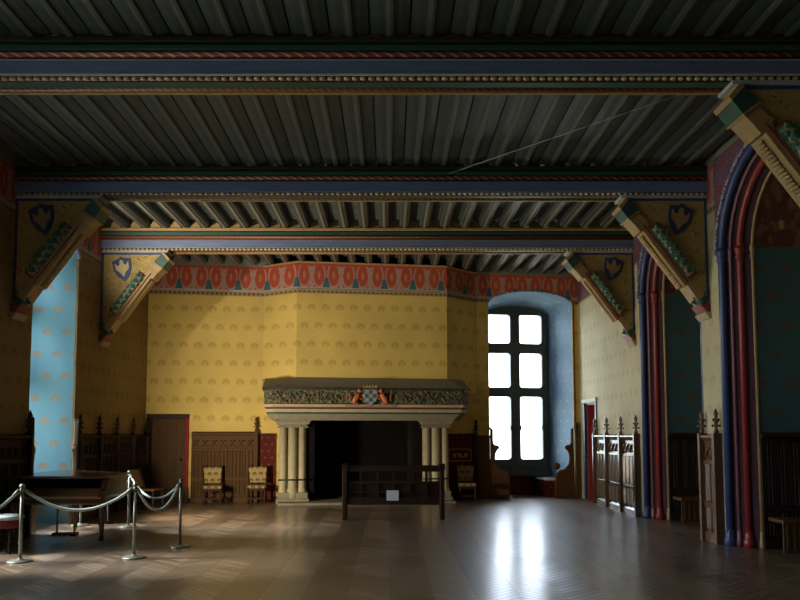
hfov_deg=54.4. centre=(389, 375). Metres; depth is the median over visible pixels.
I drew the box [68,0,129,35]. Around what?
joist
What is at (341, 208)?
joist
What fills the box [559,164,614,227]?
joist
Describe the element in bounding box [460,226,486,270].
joist
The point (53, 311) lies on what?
window recess
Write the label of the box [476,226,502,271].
joist
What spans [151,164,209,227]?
joist
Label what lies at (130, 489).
rope
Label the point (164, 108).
joist
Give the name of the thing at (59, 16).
joist
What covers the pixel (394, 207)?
ceiling
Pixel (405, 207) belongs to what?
joist
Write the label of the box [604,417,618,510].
wainscot section
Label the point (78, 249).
trim
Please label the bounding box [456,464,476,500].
upholstered chair
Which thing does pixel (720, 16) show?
joist
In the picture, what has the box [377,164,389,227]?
joist
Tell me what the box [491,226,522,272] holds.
joist
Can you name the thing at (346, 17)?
joist
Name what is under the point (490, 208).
joist
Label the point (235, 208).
joist
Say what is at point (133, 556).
barrier post
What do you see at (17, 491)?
rope
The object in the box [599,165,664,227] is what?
joist
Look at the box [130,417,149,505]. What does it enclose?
wainscot section
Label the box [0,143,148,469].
wall
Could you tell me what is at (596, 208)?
joist
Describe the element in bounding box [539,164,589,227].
joist
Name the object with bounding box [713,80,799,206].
bracket
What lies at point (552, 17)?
joist
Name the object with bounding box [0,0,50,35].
joist
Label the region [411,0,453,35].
joist
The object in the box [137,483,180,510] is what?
rope
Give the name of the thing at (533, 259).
joist
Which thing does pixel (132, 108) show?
joist
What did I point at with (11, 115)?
joist
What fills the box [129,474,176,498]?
rope
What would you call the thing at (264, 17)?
joist
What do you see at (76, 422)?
board
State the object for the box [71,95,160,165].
joist
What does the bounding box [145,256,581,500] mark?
wall
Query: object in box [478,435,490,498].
oak panel
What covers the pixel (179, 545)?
barrier post
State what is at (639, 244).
trim
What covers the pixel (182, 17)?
joist
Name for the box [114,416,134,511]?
wainscot section
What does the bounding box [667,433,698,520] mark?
wainscot section
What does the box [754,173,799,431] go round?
wall panel
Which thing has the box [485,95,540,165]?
joist
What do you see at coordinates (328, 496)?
baseboard
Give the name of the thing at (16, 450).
wainscot section
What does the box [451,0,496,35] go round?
joist
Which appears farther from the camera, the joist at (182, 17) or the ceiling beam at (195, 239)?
the ceiling beam at (195, 239)
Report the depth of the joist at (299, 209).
14.69 m
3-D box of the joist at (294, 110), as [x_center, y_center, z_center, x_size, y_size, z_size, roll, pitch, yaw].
[-1.245,-3.449,10.262,0.396,0.178,3.490,0,-4,0]
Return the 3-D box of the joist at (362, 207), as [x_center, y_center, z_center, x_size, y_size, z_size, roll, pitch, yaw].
[-0.510,-3.168,14.002,0.200,0.178,3.190,0,-4,0]
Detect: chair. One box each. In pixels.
[126,468,163,511]
[202,466,222,504]
[247,466,267,503]
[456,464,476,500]
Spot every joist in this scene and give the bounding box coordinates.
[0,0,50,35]
[0,20,10,34]
[0,95,79,165]
[0,120,52,165]
[4,95,106,165]
[25,0,90,35]
[38,95,133,165]
[51,164,129,227]
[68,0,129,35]
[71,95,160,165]
[76,164,149,227]
[101,164,169,227]
[105,95,187,165]
[111,0,169,35]
[126,164,189,227]
[138,95,214,165]
[146,225,190,262]
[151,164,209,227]
[154,0,209,35]
[166,225,207,263]
[172,95,240,165]
[177,164,229,227]
[186,225,224,263]
[197,0,249,35]
[204,164,249,227]
[206,95,267,165]
[206,225,241,264]
[226,225,258,264]
[231,165,269,227]
[239,95,294,165]
[240,0,289,35]
[246,226,274,264]
[252,165,289,227]
[266,226,291,262]
[273,95,321,165]
[277,165,309,227]
[283,0,328,35]
[286,226,308,260]
[302,164,329,227]
[302,226,324,261]
[307,95,348,165]
[321,226,340,261]
[326,0,368,35]
[327,164,349,227]
[340,95,375,165]
[341,226,356,262]
[352,164,369,227]
[360,226,373,262]
[369,0,410,35]
[374,95,405,165]
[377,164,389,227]
[380,226,389,263]
[398,226,408,263]
[399,164,413,227]
[404,95,439,165]
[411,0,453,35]
[413,226,427,264]
[419,164,438,227]
[429,226,447,264]
[431,95,472,165]
[439,164,464,227]
[445,226,466,266]
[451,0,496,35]
[458,95,506,165]
[459,164,489,227]
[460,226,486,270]
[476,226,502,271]
[479,164,514,227]
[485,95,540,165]
[490,0,539,35]
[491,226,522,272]
[499,164,539,227]
[506,226,542,272]
[512,95,573,165]
[519,164,564,227]
[522,225,562,273]
[530,0,582,35]
[537,225,582,273]
[539,95,607,165]
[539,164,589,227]
[552,225,602,274]
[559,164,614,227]
[565,95,641,165]
[570,0,625,35]
[579,164,639,227]
[592,95,674,165]
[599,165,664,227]
[610,0,668,35]
[619,95,708,165]
[646,95,723,165]
[650,0,711,35]
[673,118,733,165]
[689,0,754,35]
[729,0,797,35]
[769,0,799,35]
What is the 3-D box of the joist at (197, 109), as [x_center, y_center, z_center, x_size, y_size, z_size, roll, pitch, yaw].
[-2.490,-3.449,10.262,0.396,0.178,3.490,0,-4,0]
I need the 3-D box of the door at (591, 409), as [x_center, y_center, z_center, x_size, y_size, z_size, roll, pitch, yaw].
[4.985,1.785,18.869,0.330,2.470,1.340,0,-4,0]
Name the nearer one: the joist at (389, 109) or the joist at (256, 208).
the joist at (389, 109)
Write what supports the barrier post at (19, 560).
on the floor
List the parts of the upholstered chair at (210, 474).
leg, seat, seat rail, backrest, leg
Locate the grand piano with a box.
[4,470,128,543]
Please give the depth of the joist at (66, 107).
10.56 m
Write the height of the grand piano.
0.995 m
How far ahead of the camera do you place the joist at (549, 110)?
10.55 m
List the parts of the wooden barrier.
post, rail, thin rail, rail, rail, panel, post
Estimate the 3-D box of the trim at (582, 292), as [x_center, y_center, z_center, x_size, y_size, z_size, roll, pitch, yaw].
[4.870,-2.443,17.783,0.020,0.700,4.860,0,-4,0]
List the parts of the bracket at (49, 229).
cap moulding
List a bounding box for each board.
[31,417,36,535]
[67,419,78,523]
[490,428,509,498]
[554,428,574,497]
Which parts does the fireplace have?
rail, vine stem, moulding, moulding, moulding, crown, coat arm, vine stem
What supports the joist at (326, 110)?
attached to the ceiling
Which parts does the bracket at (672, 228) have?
cap moulding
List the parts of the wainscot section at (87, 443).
post, linenfold panel, frieze rail, cornice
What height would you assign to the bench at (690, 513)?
0.450 m
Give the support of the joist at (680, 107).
attached to the ceiling
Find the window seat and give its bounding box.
[536,477,555,496]
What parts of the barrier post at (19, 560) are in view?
knob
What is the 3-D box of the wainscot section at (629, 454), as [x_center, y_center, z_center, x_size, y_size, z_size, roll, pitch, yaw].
[4.810,1.789,15.660,0.136,1.980,1.140,0,-4,0]
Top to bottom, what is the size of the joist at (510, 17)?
0.178 m
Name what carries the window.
in the wall at (206, 321)
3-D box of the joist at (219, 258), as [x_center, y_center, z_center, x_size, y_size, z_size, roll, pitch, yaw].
[-4.110,-2.909,17.447,0.200,0.178,2.900,0,-4,0]
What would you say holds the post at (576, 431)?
on the floor
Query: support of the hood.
attached to the fireplace
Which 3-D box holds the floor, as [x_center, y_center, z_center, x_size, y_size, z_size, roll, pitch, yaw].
[-0.445,2.353,8.949,13.850,0.150,25.600,0,-4,0]
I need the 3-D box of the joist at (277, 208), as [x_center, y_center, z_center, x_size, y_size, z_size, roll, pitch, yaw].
[-2.110,-3.168,14.002,0.200,0.178,3.190,0,-4,0]
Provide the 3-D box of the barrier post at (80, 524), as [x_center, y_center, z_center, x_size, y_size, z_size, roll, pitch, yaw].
[-5.450,2.148,13.728,0.310,0.975,0.310,0,-4,0]
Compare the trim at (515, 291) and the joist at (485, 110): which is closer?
the joist at (485, 110)
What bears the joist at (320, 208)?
attached to the ceiling
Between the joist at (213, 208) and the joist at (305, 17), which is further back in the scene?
the joist at (213, 208)
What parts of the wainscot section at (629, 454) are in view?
post, cornice, rail, linenfold panel, post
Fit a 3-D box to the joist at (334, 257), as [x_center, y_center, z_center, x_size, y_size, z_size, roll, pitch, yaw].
[-1.310,-2.893,17.657,0.200,0.178,3.321,0,-4,0]
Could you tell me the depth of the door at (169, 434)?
18.51 m
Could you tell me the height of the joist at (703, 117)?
0.178 m
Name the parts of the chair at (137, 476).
backrest, leg, seat, leg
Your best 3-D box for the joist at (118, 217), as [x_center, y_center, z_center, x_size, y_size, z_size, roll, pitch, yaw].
[-5.310,-3.168,14.002,0.200,0.178,3.190,0,-4,0]
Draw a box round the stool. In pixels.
[0,513,24,553]
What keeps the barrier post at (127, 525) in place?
on the floor
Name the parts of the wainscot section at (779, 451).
cornice, rail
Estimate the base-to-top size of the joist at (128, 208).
0.178 m
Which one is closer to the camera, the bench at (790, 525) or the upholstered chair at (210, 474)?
the bench at (790, 525)
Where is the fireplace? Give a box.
[262,261,475,505]
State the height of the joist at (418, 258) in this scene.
0.178 m
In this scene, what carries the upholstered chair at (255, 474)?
on the floor
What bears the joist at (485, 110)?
attached to the ceiling
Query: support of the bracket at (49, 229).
attached to the wall at (110, 382)
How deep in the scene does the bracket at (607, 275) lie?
15.55 m
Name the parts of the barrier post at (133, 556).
knob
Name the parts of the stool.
leg, leg, seat, leg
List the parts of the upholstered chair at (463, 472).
leg, leg, backrest, seat rail, seat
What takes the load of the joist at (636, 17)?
attached to the ceiling
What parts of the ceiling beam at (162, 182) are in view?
moulding, rope moulding, green moulding, bead moulding, red moulding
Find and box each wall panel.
[258,434,275,501]
[448,434,473,498]
[665,275,702,432]
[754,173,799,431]
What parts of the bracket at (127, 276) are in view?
cap moulding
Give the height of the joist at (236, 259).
0.178 m
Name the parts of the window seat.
seat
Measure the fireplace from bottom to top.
5.718 m
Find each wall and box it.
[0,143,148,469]
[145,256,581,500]
[578,132,748,535]
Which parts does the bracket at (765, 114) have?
cap moulding, bracket panel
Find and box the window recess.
[29,252,76,522]
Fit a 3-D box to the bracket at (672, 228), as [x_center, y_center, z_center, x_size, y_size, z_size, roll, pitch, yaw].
[4.195,-1.822,12.048,1.378,1.920,0.486,0,-4,0]
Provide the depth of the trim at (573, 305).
20.04 m
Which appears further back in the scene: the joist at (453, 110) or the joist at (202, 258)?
the joist at (202, 258)
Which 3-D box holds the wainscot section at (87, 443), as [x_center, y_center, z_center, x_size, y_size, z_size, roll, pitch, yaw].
[-5.700,1.715,14.677,0.136,1.980,0.988,0,-4,0]
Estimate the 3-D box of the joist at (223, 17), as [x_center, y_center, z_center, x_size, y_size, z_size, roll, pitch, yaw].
[-1.660,-3.749,6.274,0.396,0.178,3.690,0,-4,0]
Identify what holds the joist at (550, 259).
attached to the ceiling
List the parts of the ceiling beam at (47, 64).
moulding, rope moulding, red moulding, green moulding, bead moulding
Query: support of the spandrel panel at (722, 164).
attached to the wall at (609, 370)
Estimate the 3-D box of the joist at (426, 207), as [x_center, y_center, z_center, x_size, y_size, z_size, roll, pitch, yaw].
[0.690,-3.168,14.002,0.200,0.178,3.190,0,-4,0]
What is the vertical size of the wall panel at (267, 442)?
1.620 m
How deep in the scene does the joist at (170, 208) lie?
14.72 m
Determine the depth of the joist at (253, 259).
18.47 m
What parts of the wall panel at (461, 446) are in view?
painted frame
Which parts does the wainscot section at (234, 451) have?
rail, frieze rail, linenfold panel, cornice, post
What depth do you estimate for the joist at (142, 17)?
7.76 m
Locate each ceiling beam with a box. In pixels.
[0,24,799,94]
[14,160,707,201]
[101,220,633,253]
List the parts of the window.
sill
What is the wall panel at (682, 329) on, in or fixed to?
attached to the wall at (609, 370)
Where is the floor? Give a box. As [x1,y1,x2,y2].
[0,495,799,599]
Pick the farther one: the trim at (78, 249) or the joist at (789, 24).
the trim at (78, 249)
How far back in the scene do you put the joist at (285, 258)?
18.36 m
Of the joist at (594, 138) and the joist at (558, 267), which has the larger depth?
the joist at (558, 267)
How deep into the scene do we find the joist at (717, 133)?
11.17 m
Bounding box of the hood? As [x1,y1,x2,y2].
[263,261,475,393]
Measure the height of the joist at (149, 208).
0.178 m
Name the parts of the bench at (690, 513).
bench seat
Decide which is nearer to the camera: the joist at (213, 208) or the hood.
the joist at (213, 208)
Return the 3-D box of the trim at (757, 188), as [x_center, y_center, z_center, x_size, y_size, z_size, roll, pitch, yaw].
[5.070,-0.442,9.991,0.300,5.580,3.000,0,-4,0]
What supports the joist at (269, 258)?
attached to the ceiling
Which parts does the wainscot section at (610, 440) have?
post, cornice, rail, linenfold panel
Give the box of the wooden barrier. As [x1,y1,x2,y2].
[342,464,444,519]
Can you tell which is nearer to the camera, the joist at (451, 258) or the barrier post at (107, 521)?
the barrier post at (107, 521)
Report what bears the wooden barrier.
on the floor
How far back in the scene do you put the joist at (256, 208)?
14.71 m
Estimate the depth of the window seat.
20.10 m
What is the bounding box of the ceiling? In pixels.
[0,0,793,268]
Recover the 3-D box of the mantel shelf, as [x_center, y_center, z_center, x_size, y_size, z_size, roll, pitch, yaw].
[-0.563,0.189,18.714,4.980,0.250,0.998,1,-4,-9]
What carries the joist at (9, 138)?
attached to the ceiling
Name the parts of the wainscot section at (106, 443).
post, linenfold panel, frieze rail, cornice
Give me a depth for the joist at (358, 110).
10.56 m
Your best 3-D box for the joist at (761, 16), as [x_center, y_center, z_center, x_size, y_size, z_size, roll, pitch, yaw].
[3.735,-3.749,6.274,0.396,0.178,3.690,0,-4,0]
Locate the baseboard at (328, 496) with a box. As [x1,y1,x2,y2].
[188,496,341,501]
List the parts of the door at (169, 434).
frame, post, red door post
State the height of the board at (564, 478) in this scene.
1.776 m
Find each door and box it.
[146,415,188,502]
[581,397,597,498]
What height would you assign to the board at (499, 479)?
1.776 m
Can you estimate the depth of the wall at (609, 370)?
16.05 m
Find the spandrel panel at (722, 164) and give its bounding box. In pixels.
[713,138,747,248]
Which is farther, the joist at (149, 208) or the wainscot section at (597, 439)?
the wainscot section at (597, 439)
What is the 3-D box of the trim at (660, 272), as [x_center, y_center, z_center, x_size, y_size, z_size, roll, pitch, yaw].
[5.070,-0.167,13.651,0.300,5.580,3.000,0,-4,0]
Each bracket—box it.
[10,195,111,321]
[98,250,174,347]
[561,250,636,347]
[611,195,711,321]
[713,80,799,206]
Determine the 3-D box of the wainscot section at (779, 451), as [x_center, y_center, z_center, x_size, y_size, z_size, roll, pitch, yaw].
[5.610,1.610,10.939,0.740,1.630,0.118,0,-4,0]
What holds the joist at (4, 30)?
attached to the ceiling
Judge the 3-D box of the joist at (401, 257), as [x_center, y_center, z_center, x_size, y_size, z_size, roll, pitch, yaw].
[0.290,-2.884,17.777,0.200,0.178,3.561,0,-4,0]
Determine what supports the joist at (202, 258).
attached to the ceiling
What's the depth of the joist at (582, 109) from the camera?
10.55 m
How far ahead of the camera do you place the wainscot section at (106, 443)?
15.65 m
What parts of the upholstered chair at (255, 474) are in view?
leg, leg, seat, seat rail, backrest, leg, leg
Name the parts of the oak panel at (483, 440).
rail, rail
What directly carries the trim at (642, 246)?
attached to the wall at (609, 370)
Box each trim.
[76,248,80,258]
[487,290,572,305]
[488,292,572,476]
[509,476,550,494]
[573,305,575,421]
[577,237,636,301]
[636,237,644,293]
[637,246,643,298]
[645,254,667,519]
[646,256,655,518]
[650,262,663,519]
[661,272,669,519]
[714,144,745,255]
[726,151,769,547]
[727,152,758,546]
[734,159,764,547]
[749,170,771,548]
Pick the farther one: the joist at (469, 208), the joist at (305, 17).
the joist at (469, 208)
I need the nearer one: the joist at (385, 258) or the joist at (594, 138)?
the joist at (594, 138)
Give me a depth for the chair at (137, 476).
16.57 m
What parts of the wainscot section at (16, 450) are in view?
linenfold panel, frieze rail, cornice, post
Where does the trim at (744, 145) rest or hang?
attached to the wall at (609, 370)
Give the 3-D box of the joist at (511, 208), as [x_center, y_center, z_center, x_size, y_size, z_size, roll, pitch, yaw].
[2.290,-3.168,14.002,0.200,0.178,3.190,0,-4,0]
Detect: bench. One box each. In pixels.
[673,496,699,522]
[768,517,799,553]
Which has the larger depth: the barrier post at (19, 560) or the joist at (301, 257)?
the joist at (301, 257)
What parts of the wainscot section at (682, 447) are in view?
cornice, rail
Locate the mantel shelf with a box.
[262,377,469,388]
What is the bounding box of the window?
[488,306,551,475]
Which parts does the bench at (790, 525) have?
bench seat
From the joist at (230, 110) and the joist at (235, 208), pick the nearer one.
the joist at (230, 110)
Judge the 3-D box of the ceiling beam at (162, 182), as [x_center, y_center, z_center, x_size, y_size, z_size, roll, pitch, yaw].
[-0.445,-3.079,12.180,10.650,0.612,0.470,0,-4,0]
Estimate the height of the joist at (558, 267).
0.178 m
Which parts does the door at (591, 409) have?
lintel moulding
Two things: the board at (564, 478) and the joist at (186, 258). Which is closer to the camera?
the joist at (186, 258)
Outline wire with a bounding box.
[449,95,677,173]
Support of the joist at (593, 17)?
attached to the ceiling
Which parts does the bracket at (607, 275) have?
cap moulding, bracket panel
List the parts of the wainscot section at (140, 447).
post, linenfold panel, cornice, post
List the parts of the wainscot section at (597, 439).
post, cornice, linenfold panel, rail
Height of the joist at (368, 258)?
0.178 m
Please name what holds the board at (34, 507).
on the floor
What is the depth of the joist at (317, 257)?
18.36 m
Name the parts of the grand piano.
leg, lid, leg, leg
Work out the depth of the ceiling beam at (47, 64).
8.07 m
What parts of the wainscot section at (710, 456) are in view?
post, cornice, frieze rail, rail, linenfold panel, post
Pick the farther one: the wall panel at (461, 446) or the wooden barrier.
the wall panel at (461, 446)
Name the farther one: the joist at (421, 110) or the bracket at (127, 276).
the bracket at (127, 276)
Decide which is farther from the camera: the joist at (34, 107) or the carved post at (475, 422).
the carved post at (475, 422)
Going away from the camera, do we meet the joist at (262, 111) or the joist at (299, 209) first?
the joist at (262, 111)
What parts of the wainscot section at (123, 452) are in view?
post, linenfold panel, frieze rail, cornice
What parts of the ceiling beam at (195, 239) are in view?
moulding, green moulding, rope moulding, bead moulding, red moulding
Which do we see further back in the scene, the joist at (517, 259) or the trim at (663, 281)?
the joist at (517, 259)
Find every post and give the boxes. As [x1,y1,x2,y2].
[6,484,32,563]
[71,505,89,526]
[104,505,114,523]
[119,471,137,527]
[121,482,145,559]
[168,478,190,548]
[473,419,478,498]
[574,422,579,497]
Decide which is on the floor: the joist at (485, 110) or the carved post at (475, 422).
the carved post at (475, 422)
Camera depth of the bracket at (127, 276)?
15.56 m
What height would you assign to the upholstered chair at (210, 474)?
0.862 m
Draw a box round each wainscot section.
[0,410,33,543]
[77,414,100,522]
[96,415,118,516]
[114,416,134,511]
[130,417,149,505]
[190,417,258,502]
[592,418,604,505]
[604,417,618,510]
[617,415,641,516]
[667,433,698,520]
[697,409,724,544]
[759,432,799,549]
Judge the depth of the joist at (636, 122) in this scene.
10.58 m
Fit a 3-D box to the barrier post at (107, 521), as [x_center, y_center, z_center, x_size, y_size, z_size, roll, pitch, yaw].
[-5.100,2.248,14.091,0.260,0.829,0.254,0,-4,0]
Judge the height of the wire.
0.027 m
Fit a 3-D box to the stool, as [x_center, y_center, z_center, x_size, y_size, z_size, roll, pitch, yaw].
[-5.240,2.143,10.589,0.480,0.515,0.480,0,-4,0]
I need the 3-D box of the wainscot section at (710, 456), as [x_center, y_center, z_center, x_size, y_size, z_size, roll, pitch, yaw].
[4.810,1.490,11.686,0.136,1.980,0.670,0,-4,0]
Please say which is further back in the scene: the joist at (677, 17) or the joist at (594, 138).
the joist at (594, 138)
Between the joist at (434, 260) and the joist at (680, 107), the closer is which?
the joist at (680, 107)
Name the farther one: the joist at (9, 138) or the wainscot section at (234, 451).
the wainscot section at (234, 451)
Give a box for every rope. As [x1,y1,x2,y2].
[0,489,19,508]
[24,487,132,511]
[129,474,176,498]
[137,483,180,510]
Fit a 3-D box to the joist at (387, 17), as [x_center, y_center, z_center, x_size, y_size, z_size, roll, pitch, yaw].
[0.000,-3.749,6.274,0.396,0.178,3.690,0,-4,0]
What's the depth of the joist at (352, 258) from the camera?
18.36 m
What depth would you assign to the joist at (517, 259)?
18.90 m

